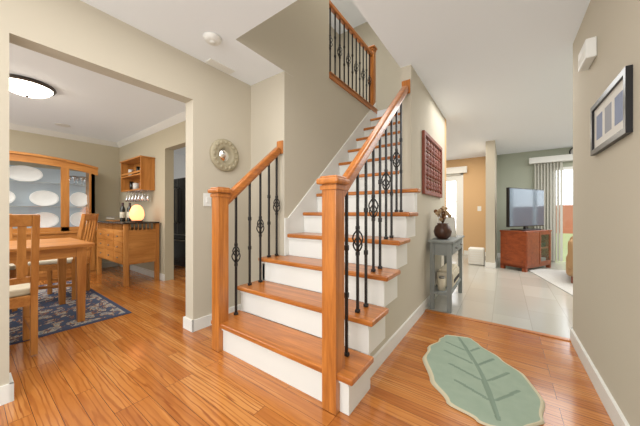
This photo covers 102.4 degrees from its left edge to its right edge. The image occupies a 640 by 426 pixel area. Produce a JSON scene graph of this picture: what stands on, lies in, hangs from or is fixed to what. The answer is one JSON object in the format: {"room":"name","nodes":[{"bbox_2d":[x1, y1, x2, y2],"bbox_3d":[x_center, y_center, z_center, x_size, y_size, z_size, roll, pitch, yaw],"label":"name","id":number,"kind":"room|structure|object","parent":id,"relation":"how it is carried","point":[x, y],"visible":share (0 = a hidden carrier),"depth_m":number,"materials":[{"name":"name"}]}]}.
{"room":"entrance hall","nodes":[
{"label":"entrance hall","id":0,"kind":"room"},
{"bbox_2d":[9,0,589,160],"bbox_3d":[0.800,-2.818,2.635,11.010,2.860,10.010,0,0,36],"label":"ceiling","id":1,"kind":"structure","parent":0,"point":[500,72],"depth_m":2.44,"materials":[{"name":"white paint"}]},
{"bbox_2d":[9,74,56,98],"bbox_3d":[-3.149,-1.317,2.766,0.450,0.140,0.450,0,0,36],"label":"ceiling light","id":2,"kind":"object","parent":1,"relation":"attached to","point":[26,86],"visible":0.96,"depth_m":2.69,"materials":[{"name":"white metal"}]},
{"bbox_2d":[54,123,70,126],"bbox_3d":[-4.056,-1.384,4.058,0.180,0.006,0.180,0,0,36],"label":"recessed light","id":3,"kind":"object","parent":1,"relation":"in","point":[61,125],"visible":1,"depth_m":4.06,"materials":[{"name":"white"}]},
{"bbox_2d":[203,32,221,45],"bbox_3d":[-0.851,-1.367,2.041,0.140,0.040,0.140,0,0,36],"label":"smoke detector","id":4,"kind":"object","parent":1,"relation":"attached to","point":[212,39],"visible":1,"depth_m":2.01,"materials":[{"name":"white plastic"}]},
{"bbox_2d":[205,58,234,74],"bbox_3d":[-0.941,-1.383,2.438,0.100,0.008,0.260,0,0,36],"label":"ceiling vent","id":5,"kind":"object","parent":1,"relation":"in","point":[219,66],"visible":1,"depth_m":2.42,"materials":[{"name":"white"}]},
{"bbox_2d":[0,264,613,425],"bbox_3d":[-1.786,1.102,2.490,6.976,0.100,6.500,0,0,36],"label":"floor","id":6,"kind":"structure","parent":0,"point":[149,360],"depth_m":1.64,"materials":[{"name":"brown wood"}]},
{"bbox_2d":[9,151,97,280],"bbox_3d":[-4.567,0.070,3.944,0.494,1.965,1.760,0,0,36],"label":"hutch","id":7,"kind":"object","parent":6,"relation":"on","point":[61,201],"visible":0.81,"depth_m":4.24,"materials":[{"name":"brown wood"}]},
{"bbox_2d":[9,280,131,344],"bbox_3d":[-3.785,1.048,2.149,2.265,0.008,3.015,0,0,36],"label":"area rug","id":8,"kind":"object","parent":6,"relation":"on","point":[54,316],"visible":0.6,"depth_m":2.67,"materials":[{"name":"blue fabric"}]},
{"bbox_2d":[9,227,17,311],"bbox_3d":[-3.565,0.525,2.720,0.523,1.035,0.440,0,0,36],"label":"dining chair","id":9,"kind":"object","parent":8,"relation":"on","point":[12,270],"visible":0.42,"depth_m":2.74,"materials":[{"name":"brown wood"}]},
{"bbox_2d":[9,214,39,355],"bbox_3d":[-2.347,0.525,1.822,0.523,1.035,0.440,0,0,36],"label":"dining chair","id":10,"kind":"object","parent":8,"relation":"on","point":[23,290],"visible":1,"depth_m":1.85,"materials":[{"name":"brown wood"}]},
{"bbox_2d":[9,238,94,321],"bbox_3d":[-3.131,0.667,2.027,0.970,0.751,1.880,0,0,36],"label":"dining table","id":11,"kind":"object","parent":8,"relation":"on","point":[61,250],"visible":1,"depth_m":2.46,"materials":[{"name":"brown wood"}]},
{"bbox_2d":[28,214,98,299],"bbox_3d":[-3.184,0.525,3.230,0.523,1.035,0.440,0,0,-24],"label":"dining chair","id":12,"kind":"object","parent":8,"relation":"on","point":[49,266],"visible":0.67,"depth_m":3.16,"materials":[{"name":"brown wood"}]},
{"bbox_2d":[97,221,159,286],"bbox_3d":[-3.185,0.595,4.225,1.320,0.915,0.483,0,0,36],"label":"sideboard","id":13,"kind":"object","parent":6,"relation":"on","point":[125,244],"visible":0.94,"depth_m":3.91,"materials":[{"name":"brown wood"}]},
{"bbox_2d":[120,203,124,220],"bbox_3d":[-3.261,-0.018,4.256,0.077,0.307,0.077,0,0,24],"label":"wine bottle","id":14,"kind":"object","parent":13,"relation":"on","point":[122,213],"depth_m":4.23,"materials":[{"name":"black glass"}]},
{"bbox_2d":[125,203,130,220],"bbox_3d":[-3.129,-0.018,4.235,0.077,0.307,0.077,0,0,24],"label":"wine bottle","id":15,"kind":"object","parent":13,"relation":"on","point":[129,207],"depth_m":4.20,"materials":[{"name":"black glass"}]},
{"bbox_2d":[129,205,143,221],"bbox_3d":[-2.782,0.005,3.912,0.190,0.262,0.190,0,0,36],"label":"table lamp","id":16,"kind":"object","parent":13,"relation":"on","point":[136,213],"visible":0.98,"depth_m":3.85,"materials":[{"name":"yellow glass"}]},
{"bbox_2d":[174,177,185,265],"bbox_3d":[-2.651,0.172,5.399,0.820,1.720,0.781,0,0,36],"label":"refrigerator","id":17,"kind":"object","parent":6,"relation":"on","point":[179,221],"visible":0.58,"depth_m":5.06,"materials":[{"name":"black metal"}]},
{"bbox_2d":[208,79,420,415],"bbox_3d":[0.486,-0.220,2.824,1.260,2.544,2.940,0,0,36],"label":"staircase","id":18,"kind":"structure","parent":6,"relation":"on","point":[360,195],"depth_m":1.91,"materials":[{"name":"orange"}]},
{"bbox_2d":[428,235,463,312],"bbox_3d":[1.551,0.674,3.117,0.258,0.755,0.910,0,0,36],"label":"console table","id":19,"kind":"object","parent":6,"relation":"on","point":[448,248],"visible":0.88,"depth_m":2.81,"materials":[{"name":"grey"}]},
{"bbox_2d":[438,276,444,290],"bbox_3d":[1.356,0.781,2.869,0.076,0.150,0.076,0,0,36],"label":"candle","id":20,"kind":"object","parent":19,"relation":"on","point":[441,283],"visible":1,"depth_m":2.84,"materials":[{"name":"beige wax"}]},
{"bbox_2d":[434,206,451,238],"bbox_3d":[1.394,0.107,2.931,0.190,0.377,0.207,0,0,36],"label":"vase","id":21,"kind":"object","parent":19,"relation":"on","point":[442,230],"visible":1,"depth_m":2.88,"materials":[{"name":"brown ceramic"}]},
{"bbox_2d":[438,217,455,236],"bbox_3d":[1.582,0.172,3.209,0.200,0.246,0.063,0,0,8],"label":"framed picture","id":22,"kind":"object","parent":19,"relation":"on","point":[450,222],"visible":0.54,"depth_m":3.20,"materials":[{"name":"white paper"}]},
{"bbox_2d":[437,263,458,287],"bbox_3d":[1.584,0.756,3.174,0.185,0.200,0.500,0,0,36],"label":"basket","id":23,"kind":"object","parent":19,"relation":"on","point":[442,271],"visible":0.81,"depth_m":3.02,"materials":[{"name":"beige"}]},
{"bbox_2d":[422,335,544,425],"bbox_3d":[1.033,1.044,1.706,0.671,0.013,0.962,0,0,36],"label":"rug","id":24,"kind":"object","parent":6,"relation":"on","point":[477,382],"visible":1,"depth_m":1.56,"materials":[{"name":"green fabric"}]},
{"bbox_2d":[428,299,567,340],"bbox_3d":[1.604,1.002,2.452,1.110,0.100,0.050,0,0,36],"label":"threshold strip","id":25,"kind":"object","parent":6,"relation":"on","point":[442,313],"depth_m":2.39,"materials":[{"name":"brown wood"}]},
{"bbox_2d":[0,0,639,425],"bbox_3d":[0.800,-1.548,2.635,11.010,5.200,10.010,0,0,36],"label":"wall","id":26,"kind":"structure","parent":0,"point":[306,110],"depth_m":2.41,"materials":[{"name":"beige paint"}]},
{"bbox_2d":[0,375,13,405],"bbox_3d":[-2.442,1.002,0.462,0.036,0.100,2.441,0,0,36],"label":"baseboard","id":27,"kind":"structure","parent":26,"relation":"attached to","point":[6,391],"depth_m":1.42,"materials":[{"name":"white wood"}]},
{"bbox_2d":[9,111,189,374],"bbox_3d":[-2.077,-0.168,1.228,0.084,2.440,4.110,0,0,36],"label":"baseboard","id":28,"kind":"structure","parent":26,"relation":"attached to","point":[181,117],"depth_m":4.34,"materials":[{"name":"white"}]},
{"bbox_2d":[120,155,154,201],"bbox_3d":[-3.102,-0.548,4.358,0.890,0.703,0.215,0,0,36],"label":"wall shelf","id":29,"kind":"object","parent":26,"relation":"attached to","point":[138,174],"visible":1,"depth_m":4.23,"materials":[{"name":"brown wood"}]},
{"bbox_2d":[203,193,210,205],"bbox_3d":[-1.046,-0.123,2.393,0.011,0.120,0.075,0,0,36],"label":"light switch","id":30,"kind":"object","parent":26,"relation":"attached to","point":[206,199],"visible":1,"depth_m":2.38,"materials":[{"name":"white plastic"}]},
{"bbox_2d":[188,304,240,331],"bbox_3d":[-0.948,1.002,2.544,0.036,0.100,0.656,0,0,36],"label":"baseboard","id":31,"kind":"structure","parent":26,"relation":"attached to","point":[200,323],"depth_m":2.34,"materials":[{"name":"white wood"}]},
{"bbox_2d":[210,139,238,171],"bbox_3d":[-0.928,-0.568,2.533,0.036,0.320,0.320,0,0,36],"label":"round mirror","id":32,"kind":"object","parent":26,"relation":"attached to","point":[224,155],"visible":1,"depth_m":2.52,"materials":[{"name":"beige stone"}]},
{"bbox_2d":[241,263,278,321],"bbox_3d":[-0.616,0.752,2.295,0.034,0.600,0.667,0,0,36],"label":"trim","id":33,"kind":"structure","parent":26,"relation":"attached to","point":[263,272],"depth_m":2.40,"materials":[{"name":"white wood"}]},
{"bbox_2d":[284,103,375,256],"bbox_3d":[0.294,-0.607,3.404,0.012,2.470,2.190,0,0,36],"label":"trim","id":34,"kind":"structure","parent":26,"relation":"attached to","point":[294,223],"depth_m":2.93,"materials":[{"name":"white wood"}]},
{"bbox_2d":[329,0,377,113],"bbox_3d":[0.492,-2.214,3.775,0.139,1.120,1.444,0,0,36],"label":"railing","id":35,"kind":"object","parent":26,"relation":"on","point":[371,50],"visible":1,"depth_m":3.74,"materials":[{"name":"brown wood"}]},
{"bbox_2d":[349,187,416,414],"bbox_3d":[0.502,0.434,1.871,0.055,1.236,1.277,0,0,36],"label":"trim","id":36,"kind":"structure","parent":26,"relation":"attached to","point":[361,387],"depth_m":1.69,"materials":[{"name":"white wood"}]},
{"bbox_2d":[370,294,437,377],"bbox_3d":[1.034,1.002,2.673,0.046,0.100,2.686,0,0,36],"label":"baseboard","id":37,"kind":"structure","parent":26,"relation":"attached to","point":[381,355],"depth_m":2.03,"materials":[{"name":"white wood"}]},
{"bbox_2d":[422,130,441,197],"bbox_3d":[1.360,-0.538,3.088,0.030,0.670,0.940,0,0,36],"label":"art","id":38,"kind":"object","parent":26,"relation":"attached to","point":[431,166],"visible":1,"depth_m":2.99,"materials":[{"name":"red wood"}]},
{"bbox_2d":[446,166,466,253],"bbox_3d":[3.304,-0.063,6.819,1.040,2.230,0.170,0,0,36],"label":"window","id":39,"kind":"structure","parent":26,"relation":"in","point":[454,174],"depth_m":6.66,"materials":[{"name":"white"}]},
{"bbox_2d":[492,253,499,267],"bbox_3d":[3.781,1.002,5.532,0.036,0.100,1.566,0,0,36],"label":"baseboard","id":40,"kind":"structure","parent":26,"relation":"attached to","point":[498,254],"depth_m":5.16,"materials":[{"name":"white"}]},
{"bbox_2d":[552,166,572,261],"bbox_3d":[5.811,0.037,5.116,1.800,2.030,0.135,0,0,36],"label":"window","id":41,"kind":"structure","parent":26,"relation":"in","point":[568,168],"depth_m":5.49,"materials":[{"name":"white"}]},
{"bbox_2d":[529,154,572,260],"bbox_3d":[5.649,-0.098,5.062,2.400,2.240,0.148,0,0,36],"label":"blinds","id":42,"kind":"object","parent":41,"relation":"attached to","point":[549,162],"visible":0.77,"depth_m":5.52,"materials":[{"name":"white"}]},
{"bbox_2d":[578,36,596,71],"bbox_3d":[1.713,-1.013,1.653,0.052,0.120,0.200,0,0,36],"label":"door chime","id":43,"kind":"object","parent":26,"relation":"attached to","point":[587,55],"visible":1,"depth_m":1.59,"materials":[{"name":"white plastic"}]},
{"bbox_2d":[568,328,629,425],"bbox_3d":[0.563,1.002,0.017,0.016,0.100,5.220,0,0,36],"label":"baseboard","id":44,"kind":"structure","parent":26,"relation":"attached to","point":[611,406],"depth_m":1.48,"materials":[{"name":"white wood"}]},
{"bbox_2d":[590,64,632,155],"bbox_3d":[1.521,-0.500,1.360,0.022,0.295,0.570,0,0,36],"label":"picture frame","id":45,"kind":"object","parent":26,"relation":"attached to","point":[611,116],"visible":1,"depth_m":1.28,"materials":[{"name":"black wood"}]},
{"bbox_2d":[427,253,572,337],"bbox_3d":[2.301,1.102,4.838,10.880,0.100,4.680,0,0,36],"label":"floor","id":46,"kind":"structure","parent":0,"point":[516,297],"depth_m":3.13,"materials":[{"name":"beige tile"}]},
{"bbox_2d":[468,247,484,265],"bbox_3d":[3.217,0.882,5.292,0.280,0.340,0.253,0,0,36],"label":"air purifier","id":47,"kind":"object","parent":46,"relation":"on","point":[476,255],"visible":0.98,"depth_m":5.19,"materials":[{"name":"white"}]},
{"bbox_2d":[500,229,551,271],"bbox_3d":[3.959,0.690,4.953,0.920,0.725,0.440,0,0,-26],"label":"tv stand","id":48,"kind":"object","parent":46,"relation":"on","point":[524,250],"visible":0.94,"depth_m":4.74,"materials":[{"name":"brown wood"}]},
{"bbox_2d":[506,187,543,230],"bbox_3d":[3.961,-0.069,4.948,0.623,0.790,1.115,0,0,36],"label":"tv","id":49,"kind":"object","parent":48,"relation":"on","point":[524,208],"visible":1,"depth_m":4.87,"materials":[{"name":"black plastic"}]},
{"bbox_2d":[528,268,572,295],"bbox_3d":[4.574,1.046,3.562,2.300,0.012,1.950,0,0,23],"label":"living room rug","id":50,"kind":"object","parent":46,"relation":"on","point":[560,279],"visible":0.1,"depth_m":4.15,"materials":[{"name":"white fabric"}]},
{"bbox_2d":[566,236,572,282],"bbox_3d":[4.241,0.609,3.786,0.920,0.860,0.880,0,0,-44],"label":"armchair","id":51,"kind":"object","parent":50,"relation":"on","point":[569,264],"visible":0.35,"depth_m":3.77,"materials":[{"name":"brown leather"}]},
{"label":"outside","id":52,"kind":"structure","parent":0,"visible":0},
{"bbox_2d":[446,170,572,261],"bbox_3d":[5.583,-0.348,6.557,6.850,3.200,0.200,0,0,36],"label":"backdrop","id":53,"kind":"structure","parent":52,"point":[566,207],"depth_m":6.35,"materials":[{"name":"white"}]}
]}

